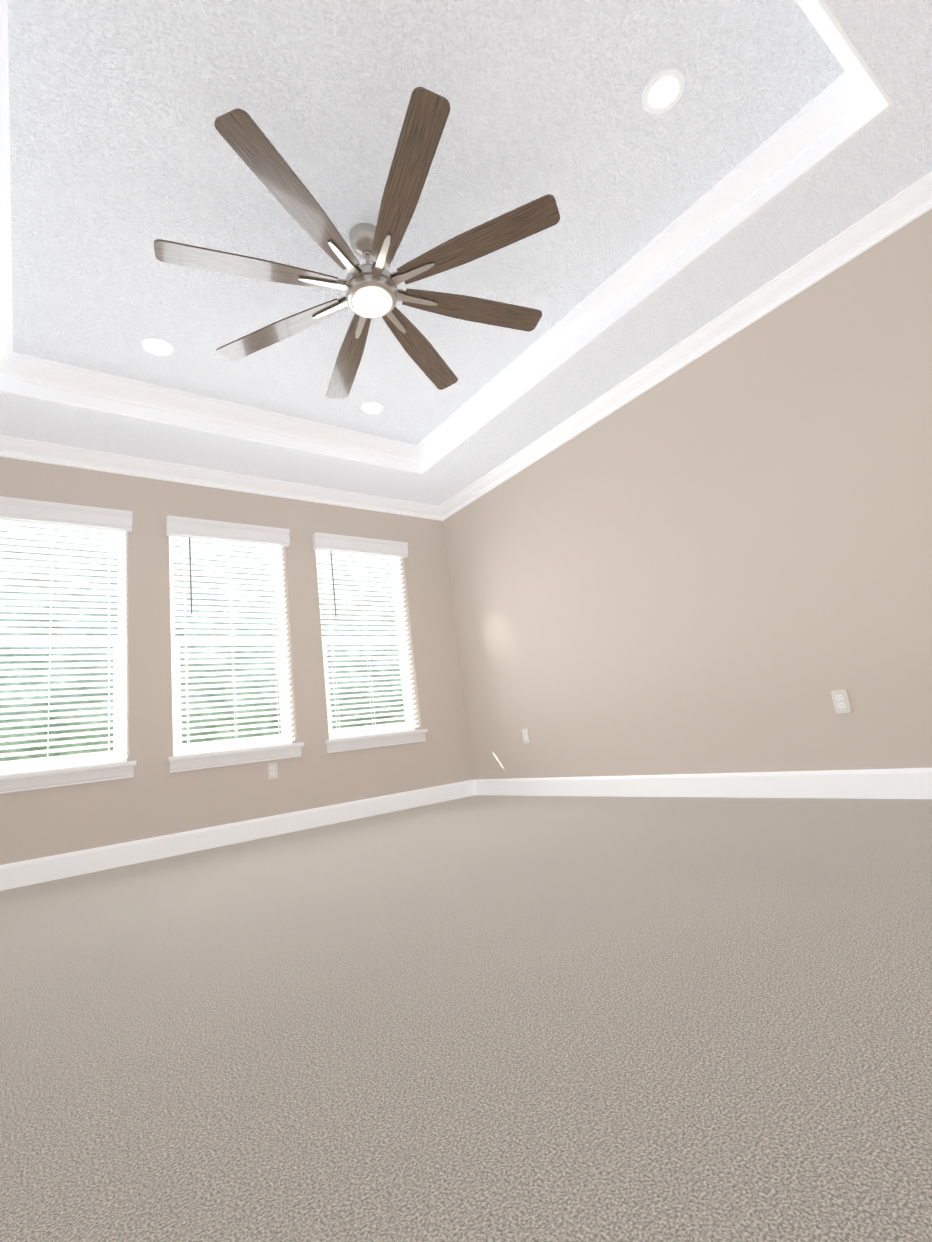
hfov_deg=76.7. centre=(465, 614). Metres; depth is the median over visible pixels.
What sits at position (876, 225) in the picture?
crown molding
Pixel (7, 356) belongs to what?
crown molding
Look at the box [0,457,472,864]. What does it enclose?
wall
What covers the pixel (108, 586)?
window blind
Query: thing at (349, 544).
window valance
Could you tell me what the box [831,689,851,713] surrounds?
electrical outlet
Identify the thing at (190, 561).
window blind
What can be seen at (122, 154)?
ceiling
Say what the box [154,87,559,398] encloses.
ceiling fan
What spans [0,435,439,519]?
crown molding
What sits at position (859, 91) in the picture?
crown molding
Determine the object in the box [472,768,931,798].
baseboard
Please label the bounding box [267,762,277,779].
electrical outlet
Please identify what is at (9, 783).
window sill
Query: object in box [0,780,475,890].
baseboard
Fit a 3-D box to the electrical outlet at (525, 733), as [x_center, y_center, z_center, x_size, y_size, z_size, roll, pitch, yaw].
[0.488,0.993,4.806,0.009,0.116,0.072,2,-15,-37]
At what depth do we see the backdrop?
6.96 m
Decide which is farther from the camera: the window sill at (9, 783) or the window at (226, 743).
the window at (226, 743)
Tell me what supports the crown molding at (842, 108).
attached to the ceiling
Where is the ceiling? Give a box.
[0,0,931,505]
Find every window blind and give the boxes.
[0,520,126,771]
[169,536,294,753]
[315,550,418,736]
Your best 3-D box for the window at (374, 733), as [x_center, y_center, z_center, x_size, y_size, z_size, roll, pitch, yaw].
[-0.910,0.217,5.165,0.860,1.670,0.072,2,-15,-37]
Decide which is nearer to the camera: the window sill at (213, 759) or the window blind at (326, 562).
the window sill at (213, 759)
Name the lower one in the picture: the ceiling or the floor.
the floor
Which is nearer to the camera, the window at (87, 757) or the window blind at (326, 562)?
the window at (87, 757)
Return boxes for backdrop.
[0,524,404,760]
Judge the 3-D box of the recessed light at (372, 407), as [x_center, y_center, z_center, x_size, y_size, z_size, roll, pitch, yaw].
[-0.682,-1.512,4.311,0.166,0.007,0.166,2,-15,-37]
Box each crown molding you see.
[0,0,15,393]
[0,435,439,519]
[16,353,419,472]
[416,87,892,473]
[436,171,931,520]
[795,0,887,119]
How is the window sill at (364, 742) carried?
attached to the wall at (153, 797)
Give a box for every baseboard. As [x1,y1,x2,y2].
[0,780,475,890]
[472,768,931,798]
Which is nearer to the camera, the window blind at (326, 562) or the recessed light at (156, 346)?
the recessed light at (156, 346)
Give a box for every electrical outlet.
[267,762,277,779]
[522,728,529,742]
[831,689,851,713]
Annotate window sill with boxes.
[0,761,135,793]
[167,742,303,772]
[325,729,427,752]
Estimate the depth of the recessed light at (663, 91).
2.36 m
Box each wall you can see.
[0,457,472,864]
[443,209,931,779]
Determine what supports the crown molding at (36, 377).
attached to the ceiling
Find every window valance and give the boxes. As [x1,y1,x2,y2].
[0,496,132,531]
[165,515,289,546]
[312,532,407,557]
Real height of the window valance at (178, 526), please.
0.130 m
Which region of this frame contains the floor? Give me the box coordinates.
[0,795,931,1241]
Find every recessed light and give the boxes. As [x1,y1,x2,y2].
[142,337,173,355]
[361,401,383,413]
[642,69,684,113]
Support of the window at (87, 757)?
in the wall at (153, 797)
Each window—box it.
[0,525,126,774]
[169,539,291,756]
[316,553,414,739]
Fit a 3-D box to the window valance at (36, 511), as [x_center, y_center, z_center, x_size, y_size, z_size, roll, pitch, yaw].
[-2.702,-0.659,3.858,0.900,0.130,0.070,2,-15,-37]
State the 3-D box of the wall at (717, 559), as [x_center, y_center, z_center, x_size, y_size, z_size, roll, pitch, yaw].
[1.382,-0.401,3.845,0.200,3.050,5.170,2,-15,-37]

